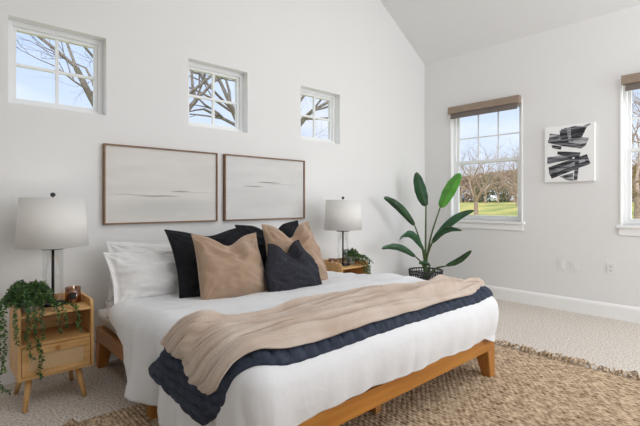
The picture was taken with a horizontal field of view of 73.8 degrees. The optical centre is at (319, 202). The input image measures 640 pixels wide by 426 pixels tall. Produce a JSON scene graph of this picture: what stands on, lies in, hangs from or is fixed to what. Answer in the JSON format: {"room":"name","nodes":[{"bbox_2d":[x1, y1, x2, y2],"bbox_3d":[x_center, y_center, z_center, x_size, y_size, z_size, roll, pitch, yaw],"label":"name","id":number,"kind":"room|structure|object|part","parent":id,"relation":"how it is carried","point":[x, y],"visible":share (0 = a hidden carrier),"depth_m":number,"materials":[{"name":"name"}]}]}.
{"room":"bedroom","nodes":[
{"label":"bedroom","id":0,"kind":"room"},
{"bbox_2d":[0,0,424,361],"bbox_3d":[-1.219,-1.490,3.724,7.230,5.380,0.160,0,0,-42],"label":"wall","id":1,"kind":"structure","parent":0,"point":[354,52],"depth_m":3.93,"materials":[{"name":"white paint"}]},
{"bbox_2d":[8,19,102,114],"bbox_3d":[-1.930,-0.960,3.124,0.606,0.584,0.075,0,0,-42],"label":"window","id":2,"kind":"structure","parent":1,"relation":"in","point":[13,26],"depth_m":3.11,"materials":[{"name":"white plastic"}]},
{"bbox_2d":[0,342,118,385],"bbox_3d":[-1.160,1.123,3.659,7.230,0.155,0.016,0,0,-42],"label":"baseboard","id":3,"kind":"structure","parent":1,"relation":"attached to","point":[6,378],"depth_m":2.83,"materials":[{"name":"white wood"}]},
{"bbox_2d":[102,143,217,224],"bbox_3d":[-1.283,-0.142,3.530,0.950,0.615,0.037,0,0,-42],"label":"framed picture","id":4,"kind":"object","parent":1,"relation":"attached to","point":[141,185],"visible":1,"depth_m":3.48,"materials":[{"name":"white paper"}]},
{"bbox_2d":[188,61,242,131],"bbox_3d":[-0.997,-0.964,3.978,0.602,0.582,0.075,0,0,-42],"label":"window","id":5,"kind":"structure","parent":1,"relation":"in","point":[238,78],"depth_m":4.00,"materials":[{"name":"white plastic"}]},
{"bbox_2d":[223,154,304,220],"bbox_3d":[-0.525,-0.142,4.224,0.960,0.615,0.037,0,0,-42],"label":"framed picture","id":6,"kind":"object","parent":1,"relation":"attached to","point":[254,187],"visible":1,"depth_m":4.17,"materials":[{"name":"brown wood"}]},
{"bbox_2d":[301,88,334,142],"bbox_3d":[-0.067,-0.969,4.829,0.592,0.572,0.075,0,0,-42],"label":"window","id":7,"kind":"structure","parent":1,"relation":"in","point":[331,99],"depth_m":4.92,"materials":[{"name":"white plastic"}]},
{"bbox_2d":[0,299,639,425],"bbox_3d":[0.925,1.260,1.382,7.550,0.120,6.510,0,0,-42],"label":"floor","id":8,"kind":"structure","parent":0,"point":[55,399],"depth_m":3.27,"materials":[{"name":"carpet"}]},
{"bbox_2d":[9,292,93,412],"bbox_3d":[-1.676,0.903,2.664,0.392,0.602,0.371,0,0,-42],"label":"nightstand","id":9,"kind":"object","parent":8,"relation":"on","point":[73,349],"visible":0.86,"depth_m":2.60,"materials":[{"name":"brown wood"}]},
{"bbox_3d":[-1.822,0.811,2.545,0.016,0.418,0.345,0,0,-42],"label":"panel","id":10,"kind":"part","parent":9,"relation":"part of","materials":[{"name":"brown wood"}]},
{"bbox_3d":[-1.880,1.109,2.666,0.096,0.191,0.038,0,0,15],"label":"leg","id":11,"kind":"part","parent":9,"relation":"part of","materials":[{"name":"brown wood"}]},
{"bbox_3d":[-1.700,1.109,2.469,0.038,0.191,0.096,0,0,-10],"label":"leg","id":12,"kind":"part","parent":9,"relation":"part of","materials":[{"name":"brown wood"}]},
{"bbox_2d":[0,279,82,394],"bbox_3d":[-1.712,0.767,2.560,0.333,0.612,0.437,0,0,44],"label":"trailing plant","id":13,"kind":"object","parent":9,"relation":"on","point":[26,297],"visible":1,"depth_m":2.47,"materials":[{"name":"green plant"}]},
{"bbox_3d":[-1.755,0.605,2.562,0.110,0.085,0.110,0,0,-42],"label":"pot","id":14,"kind":"part","parent":13,"relation":"part of","materials":[{"name":"grey stone"}]},
{"bbox_3d":[-1.795,0.811,2.793,0.360,0.418,0.016,0,0,-42],"label":"panel","id":15,"kind":"part","parent":9,"relation":"part of","materials":[{"name":"brown wood"}]},
{"bbox_2d":[14,192,88,306],"bbox_3d":[-1.704,0.290,2.718,0.400,0.714,0.400,0,0,-42],"label":"table lamp","id":16,"kind":"object","parent":9,"relation":"on","point":[42,223],"visible":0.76,"depth_m":2.56,"materials":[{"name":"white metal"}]},
{"bbox_3d":[-1.704,0.122,2.718,0.400,0.310,0.400,0,0,-42],"label":"lamp shade","id":17,"kind":"part","parent":16,"relation":"part of","materials":[{"name":"fabric"}]},
{"bbox_2d":[21,323,89,348],"bbox_3d":[-1.682,0.825,2.670,0.360,0.018,0.317,0,0,-42],"label":"shelf","id":18,"kind":"object","parent":9,"relation":"attached to","point":[51,332],"depth_m":2.64,"materials":[{"name":"brown wood"}]},
{"bbox_3d":[-1.679,0.919,2.667,0.354,0.165,0.328,0,0,-42],"label":"drawer","id":19,"kind":"part","parent":9,"relation":"part of","materials":[{"name":"brown wood"}]},
{"bbox_3d":[-1.575,0.928,2.554,0.286,0.095,0.007,0,0,-42],"label":"cane panel","id":20,"kind":"part","parent":9,"relation":"part of","materials":[{"name":"beige wicker"}]},
{"bbox_3d":[-1.677,1.109,2.855,0.038,0.191,0.096,0,0,-21],"label":"leg","id":21,"kind":"part","parent":9,"relation":"part of","materials":[{"name":"brown wood"}]},
{"bbox_2d":[65,286,80,302],"bbox_3d":[-1.612,0.598,2.780,0.090,0.099,0.090,0,0,-42],"label":"candle","id":22,"kind":"object","parent":9,"relation":"on","point":[72,293],"visible":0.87,"depth_m":2.75,"materials":[{"name":"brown glass"}]},
{"bbox_3d":[-1.492,1.109,2.660,0.096,0.191,0.038,0,0,15],"label":"leg","id":23,"kind":"part","parent":9,"relation":"part of","materials":[{"name":"brown wood"}]},
{"bbox_3d":[-1.545,0.811,2.799,0.016,0.418,0.345,0,0,-42],"label":"panel","id":24,"kind":"part","parent":9,"relation":"part of","materials":[{"name":"brown wood"}]},
{"bbox_2d":[323,257,367,273],"bbox_3d":[0.249,0.903,4.453,0.392,0.602,0.371,0,0,-42],"label":"nightstand","id":25,"kind":"object","parent":8,"relation":"on","point":[357,267],"visible":0.08,"depth_m":4.42,"materials":[{"name":"brown wood"}]},
{"bbox_3d":[0.103,0.811,4.334,0.016,0.418,0.345,0,0,-42],"label":"panel","id":26,"kind":"part","parent":25,"relation":"part of","materials":[{"name":"brown wood"}]},
{"bbox_3d":[0.131,0.811,4.582,0.360,0.418,0.016,0,0,-42],"label":"panel","id":27,"kind":"part","parent":25,"relation":"part of","materials":[{"name":"brown wood"}]},
{"bbox_2d":[324,197,361,265],"bbox_3d":[0.239,0.290,4.434,0.400,0.714,0.400,0,0,-42],"label":"table lamp","id":28,"kind":"object","parent":25,"relation":"on","point":[342,216],"visible":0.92,"depth_m":4.27,"materials":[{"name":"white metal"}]},
{"bbox_3d":[0.239,0.122,4.434,0.400,0.310,0.400,0,0,-42],"label":"lamp shade","id":29,"kind":"part","parent":28,"relation":"part of","materials":[{"name":"fabric"}]},
{"bbox_3d":[0.380,0.811,4.588,0.016,0.418,0.345,0,0,-42],"label":"panel","id":30,"kind":"part","parent":25,"relation":"part of","materials":[{"name":"brown wood"}]},
{"bbox_2d":[344,248,371,273],"bbox_3d":[0.387,0.663,4.493,0.332,0.380,0.205,0,0,18],"label":"trailing plant","id":31,"kind":"object","parent":25,"relation":"on","point":[351,255],"visible":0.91,"depth_m":4.46,"materials":[{"name":"green plant"}]},
{"bbox_3d":[0.324,0.605,4.512,0.100,0.085,0.100,0,0,-42],"label":"pot","id":32,"kind":"part","parent":31,"relation":"part of","materials":[{"name":"grey stone"}]},
{"bbox_2d":[61,339,639,425],"bbox_3d":[0.604,1.174,2.364,3.193,0.051,2.563,0,0,-42],"label":"jute rug","id":33,"kind":"object","parent":8,"relation":"on","point":[525,389],"visible":0.42,"depth_m":2.58,"materials":[{"name":"beige wicker"}]},
{"bbox_2d":[96,325,494,425],"bbox_3d":[-0.219,1.054,3.039,1.986,0.292,2.066,0,0,-42],"label":"platform bed","id":34,"kind":"object","parent":33,"relation":"on","point":[107,341],"visible":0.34,"depth_m":2.37,"materials":[{"name":"brown wood"}]},
{"bbox_3d":[-1.576,1.100,3.127,0.104,0.200,0.104,0,0,-42],"label":"leg","id":35,"kind":"part","parent":34,"relation":"part of","materials":[{"name":"brown wood"}]},
{"bbox_2d":[98,301,116,333],"bbox_3d":[-0.265,0.809,3.058,1.954,0.198,1.950,0,0,-42],"label":"mattress","id":36,"kind":"object","parent":34,"relation":"on","point":[102,312],"visible":0.02,"depth_m":3.01,"materials":[{"name":"white fabric"}]},
{"bbox_2d":[106,241,170,301],"bbox_3d":[-1.236,0.501,3.247,0.742,0.450,0.208,0,0,-42],"label":"pillow","id":37,"kind":"object","parent":36,"relation":"on","point":[111,246],"visible":0.14,"depth_m":3.14,"materials":[{"name":"white fabric"}]},
{"bbox_2d":[105,271,498,425],"bbox_3d":[-0.113,0.834,2.871,2.158,0.518,1.787,0,0,-42],"label":"duvet","id":38,"kind":"object","parent":36,"relation":"on","point":[293,394],"visible":0.5,"depth_m":2.21,"materials":[{"name":"white fabric"}]},
{"bbox_2d":[103,248,178,304],"bbox_3d":[-1.158,0.520,3.110,0.738,0.380,0.294,0,0,-42],"label":"pillow","id":39,"kind":"object","parent":38,"relation":"on","point":[138,274],"visible":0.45,"depth_m":2.96,"materials":[{"name":"white fabric"}]},
{"bbox_2d":[164,226,244,297],"bbox_3d":[-0.782,0.439,3.179,0.667,0.500,0.290,0,0,-42],"label":"cushion","id":40,"kind":"object","parent":38,"relation":"on","point":[182,245],"visible":0.5,"depth_m":3.02,"materials":[{"name":"black fabric"}]},
{"bbox_2d":[191,233,267,299],"bbox_3d":[-0.620,0.447,3.004,0.565,0.469,0.308,0,0,-42],"label":"throw cushion","id":41,"kind":"object","parent":38,"relation":"on","point":[236,269],"visible":0.9,"depth_m":2.90,"materials":[{"name":"beige fabric"}]},
{"bbox_2d":[235,220,298,269],"bbox_3d":[-0.362,0.431,3.671,0.699,0.533,0.304,0,0,-42],"label":"cushion","id":42,"kind":"object","parent":38,"relation":"on","point":[288,228],"visible":0.22,"depth_m":3.60,"materials":[{"name":"black fabric"}]},
{"bbox_2d":[264,240,321,291],"bbox_3d":[-0.207,0.484,3.175,0.283,0.393,0.502,0,0,39],"label":"cushion","id":43,"kind":"object","parent":38,"relation":"on","point":[296,268],"visible":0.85,"depth_m":3.07,"materials":[{"name":"grey fabric"}]},
{"bbox_2d":[261,221,327,280],"bbox_3d":[-0.189,0.420,3.480,0.560,0.519,0.339,0,0,-42],"label":"throw cushion","id":44,"kind":"object","parent":38,"relation":"on","point":[303,233],"visible":0.5,"depth_m":3.48,"materials":[{"name":"beige fabric"}]},
{"bbox_2d":[148,286,492,425],"bbox_3d":[0.272,0.753,2.410,2.234,0.403,0.888,0,0,-28],"label":"quilted coverlet","id":45,"kind":"object","parent":38,"relation":"on","point":[167,371],"visible":0.23,"depth_m":1.89,"materials":[{"name":"fabric"}]},
{"bbox_2d":[160,274,484,394],"bbox_3d":[0.242,0.621,2.474,2.142,0.294,0.616,0,0,-42],"label":"throw blanket","id":46,"kind":"object","parent":45,"relation":"on","point":[207,343],"visible":0.99,"depth_m":1.91,"materials":[{"name":"beige fabric"}]},
{"bbox_3d":[-0.939,0.957,2.381,0.030,0.097,1.998,0,0,-42],"label":"rail","id":47,"kind":"part","parent":34,"relation":"part of","materials":[{"name":"brown wood"}]},
{"bbox_3d":[-0.922,1.100,2.413,0.104,0.200,0.104,0,0,-42],"label":"leg","id":48,"kind":"part","parent":34,"relation":"part of","materials":[{"name":"brown wood"}]},
{"bbox_3d":[0.317,1.069,2.435,0.045,0.262,0.045,0,0,-42],"label":"support leg","id":49,"kind":"part","parent":34,"relation":"part of","materials":[{"name":"brown wood"}]},
{"bbox_3d":[0.466,0.957,2.290,1.980,0.097,0.030,0,0,-42],"label":"foot rail","id":50,"kind":"part","parent":34,"relation":"part of","materials":[{"name":"brown wood"}]},
{"bbox_3d":[1.137,1.100,2.951,0.104,0.200,0.104,0,0,-42],"label":"leg","id":51,"kind":"part","parent":34,"relation":"part of","materials":[{"name":"brown wood"}]},
{"bbox_2d":[408,267,442,279],"bbox_3d":[1.353,1.024,5.454,0.440,0.346,0.440,0,0,-42],"label":"wire basket","id":52,"kind":"object","parent":8,"relation":"on","point":[414,272],"visible":0.28,"depth_m":5.35,"materials":[{"name":"black metal"}]},
{"bbox_2d":[381,172,473,278],"bbox_3d":[1.261,0.395,5.267,1.098,1.584,0.644,0,0,0],"label":"plant","id":53,"kind":"object","parent":52,"relation":"in","point":[452,185],"visible":0.92,"depth_m":5.27,"materials":[{"name":"green plant"}]},
{"bbox_3d":[0.935,0.570,5.087,0.522,0.184,0.040,0,0,-28],"label":"blade","id":54,"kind":"part","parent":53,"relation":"part of","materials":[{"name":"green plant"}]},
{"bbox_3d":[0.972,0.104,5.250,0.486,0.373,0.061,0,0,-28],"label":"blade","id":55,"kind":"part","parent":53,"relation":"part of","materials":[{"name":"green plant"}]},
{"bbox_3d":[1.097,0.455,5.138,0.431,0.253,0.043,0,0,-35],"label":"blade","id":56,"kind":"part","parent":53,"relation":"part of","materials":[{"name":"green plant"}]},
{"bbox_3d":[1.289,-0.176,5.452,0.183,0.442,0.077,0,0,19],"label":"blade","id":57,"kind":"part","parent":53,"relation":"part of","materials":[{"name":"green plant"}]},
{"bbox_3d":[1.282,0.743,5.258,0.191,0.073,0.029,0,0,-31],"label":"blade","id":58,"kind":"part","parent":53,"relation":"part of","materials":[{"name":"green plant"}]},
{"bbox_3d":[1.508,0.373,5.067,0.370,0.183,0.029,0,0,43],"label":"blade","id":59,"kind":"part","parent":53,"relation":"part of","materials":[{"name":"green plant"}]},
{"bbox_3d":[1.625,-0.153,5.321,0.282,0.434,0.057,0,0,24],"label":"blade","id":60,"kind":"part","parent":53,"relation":"part of","materials":[{"name":"green plant"}]},
{"bbox_3d":[1.596,0.294,5.152,0.132,0.434,0.512,0,0,-42],"label":"blade","id":61,"kind":"part","parent":53,"relation":"part of","materials":[{"name":"green plant"}]},
{"bbox_3d":[1.658,0.663,5.082,0.037,0.224,0.336,0,0,-42],"label":"blade","id":62,"kind":"part","parent":53,"relation":"part of","materials":[{"name":"green plant"}]},
{"bbox_2d":[380,0,639,64],"bbox_3d":[0.925,-3.131,1.382,7.550,2.498,6.510,0,0,-42],"label":"ceiling","id":63,"kind":"structure","parent":0,"point":[437,30],"depth_m":5.15,"materials":[{"name":"white paint"}]},
{"bbox_2d":[425,5,639,307],"bbox_3d":[3.650,-0.390,3.877,0.160,3.180,6.190,0,0,-42],"label":"wall","id":64,"kind":"structure","parent":0,"point":[570,74],"depth_m":4.88,"materials":[{"name":"white paint"}]},
{"bbox_2d":[450,98,524,230],"bbox_3d":[2.138,-0.460,5.481,0.165,1.580,1.010,0,0,-42],"label":"window","id":65,"kind":"structure","parent":64,"relation":"in","point":[470,221],"depth_m":5.44,"materials":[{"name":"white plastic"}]},
{"bbox_2d":[448,95,520,118],"bbox_3d":[2.063,-1.206,5.420,0.072,0.158,0.940,0,0,-42],"label":"roller blind","id":66,"kind":"object","parent":65,"relation":"attached to","point":[505,103],"visible":1,"depth_m":5.36,"materials":[{"name":"fabric"}]},
{"bbox_3d":[2.154,-0.182,5.496,0.030,0.755,0.864,0,0,-42],"label":"sash","id":67,"kind":"part","parent":65,"relation":"part of","materials":[{"name":"white plastic"}]},
{"bbox_3d":[2.180,-0.865,5.520,0.030,0.690,0.864,0,0,-42],"label":"sash","id":68,"kind":"part","parent":65,"relation":"part of","materials":[{"name":"white plastic"}]},
{"bbox_3d":[2.108,0.239,5.454,0.085,0.028,1.010,0,0,-42],"label":"sill","id":69,"kind":"part","parent":65,"relation":"part of","materials":[{"name":"white"}]},
{"bbox_2d":[558,259,564,269],"bbox_3d":[2.707,0.695,4.782,0.010,0.116,0.074,0,0,-42],"label":"switch plate","id":70,"kind":"object","parent":64,"relation":"attached to","point":[561,263],"visible":1,"depth_m":4.77,"materials":[{"name":"white plastic"}]},
{"bbox_2d":[485,285,639,322],"bbox_3d":[3.585,1.123,3.817,0.016,0.155,6.190,0,0,-42],"label":"baseboard","id":71,"kind":"structure","parent":64,"relation":"attached to","point":[589,307],"depth_m":4.71,"materials":[{"name":"white wood"}]},
{"bbox_2d":[545,122,594,181],"bbox_3d":[2.755,-0.549,4.709,0.037,0.625,0.496,0,0,-42],"label":"abstract canvas","id":72,"kind":"object","parent":64,"relation":"attached to","point":[569,149],"visible":1,"depth_m":4.68,"materials":[{"name":"white"}]},
{"bbox_2d":[571,261,577,271],"bbox_3d":[2.798,0.697,4.682,0.010,0.116,0.074,0,0,-42],"label":"switch plate","id":73,"kind":"object","parent":64,"relation":"attached to","point":[574,264],"visible":1,"depth_m":4.68,"materials":[{"name":"white plastic"}]},
{"bbox_2d":[607,263,614,273],"bbox_3d":[3.026,0.682,4.434,0.008,0.116,0.074,0,0,-42],"label":"wall outlet","id":74,"kind":"object","parent":64,"relation":"attached to","point":[610,266],"visible":1,"depth_m":4.43,"materials":[{"name":"white plastic"}]},
{"bbox_2d":[616,81,639,235],"bbox_3d":[3.441,-0.460,4.057,0.165,1.580,1.010,0,0,-42],"label":"window","id":75,"kind":"structure","parent":64,"relation":"in","point":[630,227],"depth_m":4.37,"materials":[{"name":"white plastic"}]},
{"bbox_3d":[3.402,-0.512,4.022,0.014,1.475,0.956,0,0,-42],"label":"casing","id":76,"kind":"part","parent":75,"relation":"part of","materials":[{"name":"white wood"}]},
{"bbox_3d":[3.411,0.239,4.030,0.085,0.028,1.010,0,0,-42],"label":"sill","id":77,"kind":"part","parent":75,"relation":"part of","materials":[{"name":"white"}]},
{"bbox_2d":[621,72,639,90],"bbox_3d":[3.383,-1.206,3.978,0.072,0.158,0.940,0,0,-42],"label":"roller blind","id":78,"kind":"object","parent":75,"relation":"attached to","point":[631,81],"visible":1,"depth_m":4.25,"materials":[{"name":"fabric"}]},
{"bbox_3d":[3.472,-0.507,4.086,0.080,1.465,0.920,0,0,-42],"label":"frame","id":79,"kind":"part","parent":75,"relation":"part of","materials":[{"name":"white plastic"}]},
{"bbox_3d":[3.457,-0.182,4.073,0.030,0.755,0.864,0,0,-42],"label":"sash","id":80,"kind":"part","parent":75,"relation":"part of","materials":[{"name":"white plastic"}]},
{"bbox_3d":[3.483,-0.865,4.096,0.030,0.690,0.864,0,0,-42],"label":"sash","id":81,"kind":"part","parent":75,"relation":"part of","materials":[{"name":"white plastic"}]},
{"label":"outside","id":82,"kind":"structure","parent":0,"visible":0},
{"bbox_2d":[460,202,633,218],"bbox_3d":[19.129,0.675,112.401,300.000,1.750,300.000,0,0,-42],"label":"ground","id":83,"kind":"structure","parent":82,"point":[489,208],"depth_m":56.66,"materials":[{"name":"green plant"}]},
{"bbox_2d":[16,35,320,111],"bbox_3d":[-4.361,-3.199,10.069,10.192,9.498,8.066,0,0,-10],"label":"bare tree","id":84,"kind":"object","parent":83,"relation":"on","point":[84,85],"visible":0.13,"depth_m":8.58,"materials":[{"name":"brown plant"}]},
{"bbox_2d":[189,70,327,137],"bbox_3d":[-0.677,-3.071,15.074,11.205,9.242,9.858,0,0,22],"label":"bare tree","id":85,"kind":"object","parent":83,"relation":"on","point":[230,107],"visible":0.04,"depth_m":14.04,"materials":[{"name":"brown plant"}]},
{"bbox_2d":[460,156,476,202],"bbox_3d":[26.773,-4.394,81.397,8.084,8.887,12.095,0,0,22],"label":"bare tree","id":86,"kind":"object","parent":83,"relation":"on","point":[464,184],"visible":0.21,"depth_m":81.02,"materials":[{"name":"beige plant"}]},
{"bbox_2d":[463,173,483,200],"bbox_3d":[29.664,-3.392,82.430,6.136,6.746,9.181,0,0,-24],"label":"bare tree","id":87,"kind":"object","parent":83,"relation":"on","point":[481,173],"visible":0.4,"depth_m":82.51,"materials":[{"name":"beige plant"}]},
{"bbox_2d":[460,139,517,214],"bbox_3d":[10.687,-1.543,28.637,5.532,6.187,5.148,0,0,26],"label":"bare tree","id":88,"kind":"object","parent":83,"relation":"on","point":[473,192],"visible":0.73,"depth_m":28.29,"materials":[{"name":"beige plant"}]},
{"bbox_2d":[463,156,515,202],"bbox_3d":[28.912,-4.341,73.332,8.077,9.020,11.958,0,0,-39],"label":"bare tree","id":89,"kind":"object","parent":83,"relation":"on","point":[485,192],"visible":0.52,"depth_m":73.59,"materials":[{"name":"beige plant"}]},
{"bbox_2d":[471,173,509,201],"bbox_3d":[33.050,-2.977,82.432,7.826,6.021,7.057,0,0,-42],"label":"bush","id":90,"kind":"object","parent":83,"relation":"on","point":[503,191],"visible":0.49,"depth_m":81.15,"materials":[{"name":"plant"}]},
{"bbox_2d":[476,156,517,202],"bbox_3d":[30.992,-4.152,74.893,7.604,8.492,11.258,0,0,-15],"label":"bare tree","id":91,"kind":"object","parent":83,"relation":"on","point":[494,186],"visible":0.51,"depth_m":74.12,"materials":[{"name":"beige plant"}]},
{"bbox_2d":[484,138,517,193],"bbox_3d":[13.225,-1.509,27.760,4.001,6.118,4.835,0,0,-9],"label":"bare tree","id":92,"kind":"object","parent":83,"relation":"on","point":[512,162],"visible":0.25,"depth_m":28.43,"materials":[{"name":"beige plant"}]},
{"bbox_2d":[488,168,517,202],"bbox_3d":[33.863,-3.528,74.431,9.705,7.131,6.487,0,0,1],"label":"bare tree","id":93,"kind":"object","parent":83,"relation":"on","point":[514,168],"visible":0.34,"depth_m":74.26,"materials":[{"name":"beige plant"}]},
{"bbox_2d":[489,143,518,189],"bbox_3d":[15.841,-1.841,32.649,6.245,6.782,5.738,0,0,21],"label":"bare tree","id":94,"kind":"object","parent":83,"relation":"on","point":[503,178],"visible":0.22,"depth_m":33.50,"materials":[{"name":"beige plant"}]},
{"bbox_2d":[497,167,517,205],"bbox_3d":[28.372,-2.734,61.313,5.658,6.318,8.377,0,0,34],"label":"bare tree","id":95,"kind":"object","parent":83,"relation":"on","point":[516,196],"visible":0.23,"depth_m":60.94,"materials":[{"name":"beige plant"}]},
{"bbox_2d":[460,164,639,201],"bbox_3d":[55.570,-4.091,105.186,14.603,10.214,109.587,0,0,-42],"label":"thicket","id":96,"kind":"object","parent":83,"relation":"on","point":[464,194],"visible":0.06,"depth_m":114.18,"materials":[{"name":"brown plant"}]},
{"bbox_2d":[632,99,639,218],"bbox_3d":[13.107,-2.002,17.568,4.940,7.104,6.551,0,0,23],"label":"bare tree","id":97,"kind":"object","parent":83,"relation":"on","point":[635,187],"visible":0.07,"depth_m":17.89,"materials":[{"name":"beige plant"}]},
{"bbox_2d":[632,90,639,200],"bbox_3d":[10.296,-1.761,11.584,6.226,6.621,6.112,0,0,-16],"label":"bare tree","id":98,"kind":"object","parent":83,"relation":"on","point":[632,90],"visible":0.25,"depth_m":13.16,"materials":[{"name":"beige plant"}]}
]}

